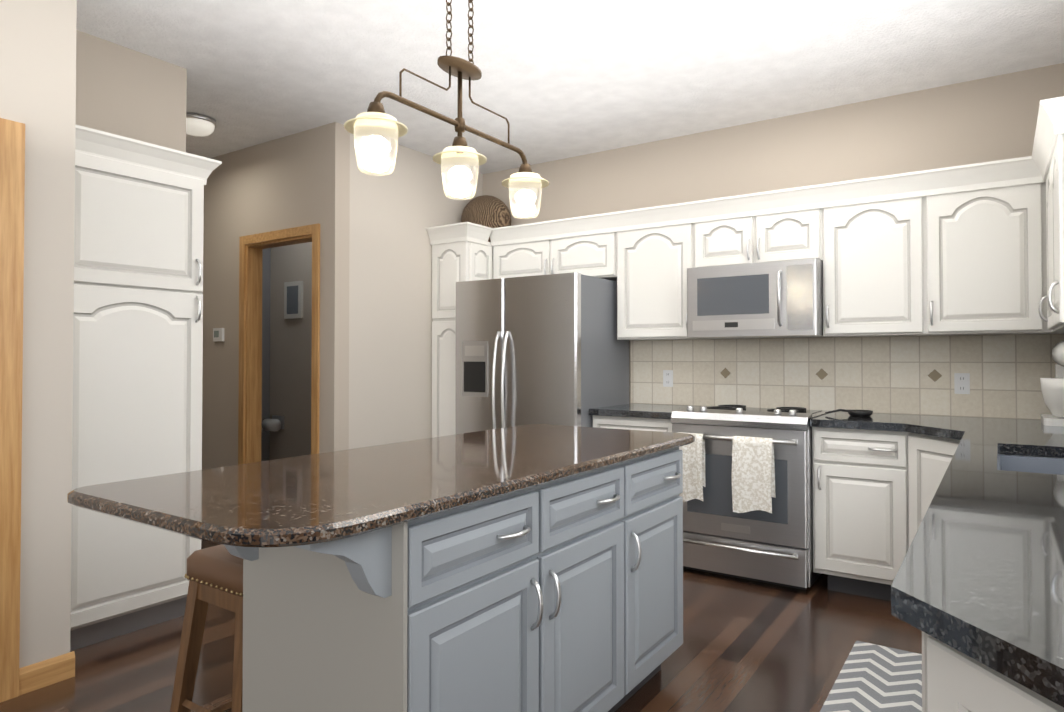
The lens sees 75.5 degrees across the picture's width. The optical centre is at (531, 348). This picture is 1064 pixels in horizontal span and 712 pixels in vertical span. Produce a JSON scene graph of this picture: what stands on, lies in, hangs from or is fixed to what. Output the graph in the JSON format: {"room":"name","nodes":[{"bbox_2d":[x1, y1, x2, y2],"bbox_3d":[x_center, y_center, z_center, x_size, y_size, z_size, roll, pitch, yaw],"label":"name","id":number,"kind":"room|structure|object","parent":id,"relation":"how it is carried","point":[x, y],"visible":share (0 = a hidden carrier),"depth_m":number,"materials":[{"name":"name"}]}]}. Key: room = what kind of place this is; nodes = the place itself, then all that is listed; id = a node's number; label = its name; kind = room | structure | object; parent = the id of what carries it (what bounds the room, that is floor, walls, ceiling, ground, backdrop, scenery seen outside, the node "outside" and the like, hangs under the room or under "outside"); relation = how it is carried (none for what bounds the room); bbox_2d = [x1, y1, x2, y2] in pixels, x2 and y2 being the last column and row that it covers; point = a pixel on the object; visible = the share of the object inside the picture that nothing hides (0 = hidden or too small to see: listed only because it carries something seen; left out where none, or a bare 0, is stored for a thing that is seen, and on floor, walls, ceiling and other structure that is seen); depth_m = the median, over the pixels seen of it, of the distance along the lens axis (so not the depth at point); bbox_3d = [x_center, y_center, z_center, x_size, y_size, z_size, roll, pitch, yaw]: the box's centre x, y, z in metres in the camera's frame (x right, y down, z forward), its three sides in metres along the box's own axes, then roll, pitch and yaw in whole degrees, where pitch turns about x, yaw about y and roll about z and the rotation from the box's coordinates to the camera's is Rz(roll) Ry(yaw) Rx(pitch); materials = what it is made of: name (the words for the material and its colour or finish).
{"room":"kitchen","nodes":[
{"label":"kitchen","id":0,"kind":"room"},
{"bbox_2d":[0,0,76,667],"bbox_3d":[-3.445,-0.130,1.269,1.100,2.780,4.220,-1,-1,34],"label":"wall","id":1,"kind":"structure","parent":0,"point":[38,68],"depth_m":2.62,"materials":[{"name":"beige paint"}]},
{"bbox_2d":[0,118,24,702],"bbox_3d":[-1.926,0.221,2.501,0.018,2.115,0.115,-1,-1,34],"label":"door frame","id":2,"kind":"structure","parent":1,"relation":"attached to","point":[12,164],"depth_m":2.52,"materials":[{"name":"brown wood"}]},
{"bbox_2d":[19,651,74,695],"bbox_3d":[-1.843,1.233,2.612,0.014,0.095,0.187,-1,-1,34],"label":"baseboard","id":3,"kind":"structure","parent":1,"relation":"attached to","point":[42,674],"depth_m":2.61,"materials":[{"name":"brown wood"}]},
{"bbox_2d":[261,248,268,461],"bbox_3d":[-2.710,-0.059,6.061,0.120,2.780,0.810,-1,-1,34],"label":"wall","id":4,"kind":"structure","parent":0,"point":[265,259],"depth_m":6.33,"materials":[{"name":"grey paint"}]},
{"bbox_2d":[202,122,349,469],"bbox_3d":[-2.100,-0.073,5.083,2.070,2.780,0.120,-1,-1,34],"label":"wall","id":5,"kind":"structure","parent":0,"point":[299,179],"depth_m":4.81,"materials":[{"name":"beige paint"}]},
{"bbox_2d":[213,328,223,341],"bbox_3d":[-2.359,-0.102,5.173,0.120,0.100,0.022,-1,-1,34],"label":"thermostat","id":6,"kind":"object","parent":5,"relation":"attached to","point":[218,334],"visible":0.93,"depth_m":5.15,"materials":[{"name":"white plastic"}]},
{"bbox_2d":[238,223,319,464],"bbox_3d":[-1.736,0.247,4.821,0.884,2.132,0.136,-1,-1,34],"label":"door frame","id":7,"kind":"structure","parent":5,"relation":"attached to","point":[252,247],"depth_m":4.99,"materials":[{"name":"brown wood"}]},
{"bbox_2d":[76,30,482,448],"bbox_3d":[-1.350,-0.082,4.451,0.120,2.780,3.400,-1,-1,34],"label":"wall","id":8,"kind":"structure","parent":0,"point":[400,208],"depth_m":4.74,"materials":[{"name":"beige paint"}]},
{"bbox_2d":[269,242,311,459],"bbox_3d":[-1.653,-0.061,5.916,2.030,2.780,0.120,-1,-1,34],"label":"wall","id":9,"kind":"structure","parent":0,"point":[286,364],"depth_m":6.20,"materials":[{"name":"grey paint"}]},
{"bbox_2d":[262,415,283,431],"bbox_3d":[-2.349,0.681,6.224,0.160,0.134,0.134,-1,-1,34],"label":"toilet paper holder","id":10,"kind":"object","parent":9,"relation":"attached to","point":[275,423],"visible":0.96,"depth_m":6.19,"materials":[{"name":"silver metal"}]},
{"bbox_2d":[284,281,302,318],"bbox_3d":[-2.137,-0.432,6.161,0.240,0.330,0.026,-1,-1,34],"label":"picture","id":11,"kind":"object","parent":9,"relation":"attached to","point":[293,299],"visible":0.89,"depth_m":6.14,"materials":[{"name":"white"}]},
{"bbox_2d":[0,540,921,711],"bbox_3d":[-1.224,1.302,2.022,9.500,0.060,10.000,-1,-1,34],"label":"floor","id":12,"kind":"structure","parent":0,"point":[750,646],"depth_m":2.86,"materials":[{"name":"brown wood"}]},
{"bbox_2d":[70,125,221,650],"bbox_3d":[-1.892,0.181,3.195,0.387,2.215,0.710,-1,-1,34],"label":"pantry","id":13,"kind":"object","parent":12,"relation":"on","point":[138,315],"visible":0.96,"depth_m":3.08,"materials":[{"name":"white wood"}]},
{"bbox_2d":[170,544,242,711],"bbox_3d":[-0.757,0.930,2.073,0.376,0.685,0.536,-1,-1,34],"label":"stool","id":14,"kind":"object","parent":12,"relation":"on","point":[214,575],"visible":0.23,"depth_m":1.94,"materials":[{"name":"brown wood"}]},
{"bbox_2d":[426,222,492,437],"bbox_3d":[-0.437,0.208,5.321,0.400,2.225,0.682,-1,-1,34],"label":"tall cabinet","id":15,"kind":"object","parent":12,"relation":"on","point":[462,251],"visible":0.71,"depth_m":5.12,"materials":[{"name":"white wood"}]},
{"bbox_2d":[461,195,511,241],"bbox_3d":[-0.362,-1.008,5.450,0.400,0.392,0.400,-1,-1,34],"label":"decorative ball","id":16,"kind":"object","parent":15,"relation":"on","point":[489,211],"visible":0.58,"depth_m":5.29,"materials":[{"name":"wicker"}]},
{"bbox_2d":[229,440,694,711],"bbox_3d":[-0.114,0.823,2.144,0.606,0.902,1.760,-1,-1,34],"label":"kitchen island","id":17,"kind":"object","parent":12,"relation":"on","point":[531,568],"depth_m":1.73,"materials":[{"name":"grey wood"}]},
{"bbox_2d":[67,424,694,563],"bbox_3d":[-0.216,0.356,2.202,0.820,0.034,1.990,-1,-1,34],"label":"island countertop","id":18,"kind":"structure","parent":17,"relation":"on","point":[271,511],"depth_m":1.69,"materials":[{"name":"brown stone"}]},
{"bbox_2d":[455,272,628,433],"bbox_3d":[0.054,0.423,4.840,0.995,1.780,0.824,-1,-1,34],"label":"refrigerator","id":19,"kind":"object","parent":12,"relation":"on","point":[550,349],"visible":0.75,"depth_m":4.54,"materials":[{"name":"grey metal"}]},
{"bbox_2d":[593,415,671,431],"bbox_3d":[0.789,0.869,4.510,0.575,0.879,0.608,-1,-1,34],"label":"base cabinet","id":20,"kind":"object","parent":12,"relation":"on","point":[599,421],"depth_m":4.27,"materials":[{"name":"white wood"}]},
{"bbox_2d":[589,403,699,418],"bbox_3d":[0.781,0.408,4.504,0.575,0.040,0.638,-1,-1,34],"label":"countertop","id":21,"kind":"structure","parent":20,"relation":"on","point":[634,410],"depth_m":4.33,"materials":[{"name":"black stone"}]},
{"bbox_2d":[671,405,828,589],"bbox_3d":[1.296,0.821,4.059,0.760,0.962,0.767,-1,-1,34],"label":"range","id":22,"kind":"object","parent":12,"relation":"on","point":[746,494],"visible":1,"depth_m":3.75,"materials":[{"name":"silver metal"}]},
{"bbox_2d":[820,641,921,711],"bbox_3d":[1.267,1.273,2.474,0.350,0.008,1.050,-1,-1,34],"label":"rug","id":23,"kind":"object","parent":12,"relation":"on","point":[874,678],"visible":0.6,"depth_m":2.62,"materials":[{"name":"grey fabric"}]},
{"bbox_2d":[812,439,956,598],"bbox_3d":[1.352,0.836,2.264,1.343,0.879,3.688,-1,-1,34],"label":"base cabinet","id":24,"kind":"object","parent":12,"relation":"on","point":[869,499],"depth_m":3.52,"materials":[{"name":"white wood"}]},
{"bbox_2d":[810,412,1063,711],"bbox_3d":[1.343,0.375,2.258,1.343,0.040,3.718,-1,-1,34],"label":"countertop","id":25,"kind":"structure","parent":24,"relation":"on","point":[981,573],"depth_m":1.06,"materials":[{"name":"black stone"}]},
{"bbox_2d":[825,409,872,416],"bbox_3d":[1.792,0.361,3.878,0.238,0.036,0.132,-1,-1,34],"label":"frying pan","id":26,"kind":"object","parent":25,"relation":"on","point":[863,413],"visible":1,"depth_m":3.81,"materials":[{"name":"black metal"}]},
{"bbox_2d":[997,451,1063,474],"bbox_3d":[1.729,0.478,2.177,0.428,0.192,0.768,-1,-1,34],"label":"sink","id":27,"kind":"object","parent":25,"relation":"in","point":[1053,461],"depth_m":2.54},
{"bbox_2d":[1040,341,1063,426],"bbox_3d":[2.623,0.165,3.354,0.236,0.411,0.356,-1,-1,34],"label":"mixer","id":28,"kind":"object","parent":25,"relation":"on","point":[1052,389],"visible":1,"depth_m":3.29,"materials":[{"name":"white"}]},
{"bbox_2d":[76,0,1063,173],"bbox_3d":[-0.717,-1.527,2.808,9.500,0.060,8.200,-1,-1,34],"label":"ceiling","id":29,"kind":"structure","parent":0,"point":[561,79],"depth_m":3.53,"materials":[{"name":"white paint"}]},
{"bbox_2d":[186,113,215,135],"bbox_3d":[-2.160,-1.423,4.418,0.240,0.099,0.240,-1,-1,34],"label":"light","id":30,"kind":"object","parent":29,"relation":"attached to","point":[200,125],"visible":0.83,"depth_m":4.35,"materials":[{"name":"white glass"}]},
{"bbox_2d":[344,0,548,218],"bbox_3d":[-0.233,-0.999,2.258,0.176,1.011,0.916,-1,-1,34],"label":"pendant light","id":31,"kind":"object","parent":29,"relation":"hanging from","point":[376,130],"visible":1,"depth_m":2.20,"materials":[{"name":"white glass"}]},
{"bbox_2d":[483,63,1063,419],"bbox_3d":[2.115,-0.088,4.076,6.270,2.780,0.120,-1,-1,34],"label":"wall","id":32,"kind":"structure","parent":0,"point":[993,118],"depth_m":4.28,"materials":[{"name":"beige paint"}]},
{"bbox_2d":[491,224,617,280],"bbox_3d":[0.221,-0.647,5.100,1.058,0.330,0.327,-1,-1,34],"label":"upper cabinet","id":33,"kind":"object","parent":32,"relation":"attached to","point":[593,252],"depth_m":4.91,"materials":[{"name":"white wood"}]},
{"bbox_2d":[614,216,703,340],"bbox_3d":[0.885,-0.439,4.645,0.545,0.760,0.327,-1,-1,34],"label":"upper cabinet","id":34,"kind":"object","parent":32,"relation":"attached to","point":[655,256],"depth_m":4.51,"materials":[{"name":"white wood"}]},
{"bbox_2d":[694,200,821,267],"bbox_3d":[1.429,-0.662,4.278,0.766,0.325,0.327,-1,-1,34],"label":"upper cabinet","id":35,"kind":"object","parent":32,"relation":"attached to","point":[779,232],"depth_m":4.12,"materials":[{"name":"white wood"}]},
{"bbox_2d":[687,258,826,338],"bbox_3d":[1.382,-0.282,4.203,0.760,0.428,0.494,-1,-1,34],"label":"microwave","id":36,"kind":"object","parent":35,"relation":"attached to","point":[778,299],"visible":0.98,"depth_m":4.01,"materials":[{"name":"silver metal"}]},
{"bbox_2d":[630,334,1063,419],"bbox_3d":[1.826,0.159,4.191,2.700,0.450,0.009,-1,-1,34],"label":"tile backsplash","id":37,"kind":"structure","parent":32,"relation":"attached to","point":[912,375],"depth_m":4.09,"materials":[{"name":"beige tile"}]},
{"bbox_2d":[663,370,672,386],"bbox_3d":[0.946,0.210,4.780,0.072,0.115,0.008,-1,-1,34],"label":"electrical outlet","id":38,"kind":"object","parent":37,"relation":"attached to","point":[667,378],"visible":1,"depth_m":4.78,"materials":[{"name":"white plastic"}]},
{"bbox_2d":[954,373,969,393],"bbox_3d":[2.380,0.196,3.804,0.072,0.115,0.008,-1,-1,34],"label":"electrical outlet","id":39,"kind":"object","parent":37,"relation":"attached to","point":[961,383],"visible":1,"depth_m":3.80,"materials":[{"name":"white plastic"}]},
{"bbox_2d":[822,188,929,336],"bbox_3d":[1.958,-0.450,3.914,0.510,0.760,0.327,-1,-1,34],"label":"upper cabinet","id":40,"kind":"object","parent":32,"relation":"attached to","point":[874,245],"depth_m":3.77,"materials":[{"name":"white wood"}]},
{"bbox_2d":[926,172,1041,335],"bbox_3d":[2.375,-0.454,3.630,0.499,0.760,0.327,-1,-1,34],"label":"upper cabinet","id":41,"kind":"object","parent":32,"relation":"attached to","point":[974,249],"depth_m":3.49,"materials":[{"name":"white wood"}]},
{"bbox_2d":[1046,120,1063,331],"bbox_3d":[2.267,-0.468,2.708,0.327,0.760,0.420,-1,-1,34],"label":"upper cabinet","id":42,"kind":"object","parent":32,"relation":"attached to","point":[1054,150],"depth_m":2.75,"materials":[{"name":"white wood"}]}
]}

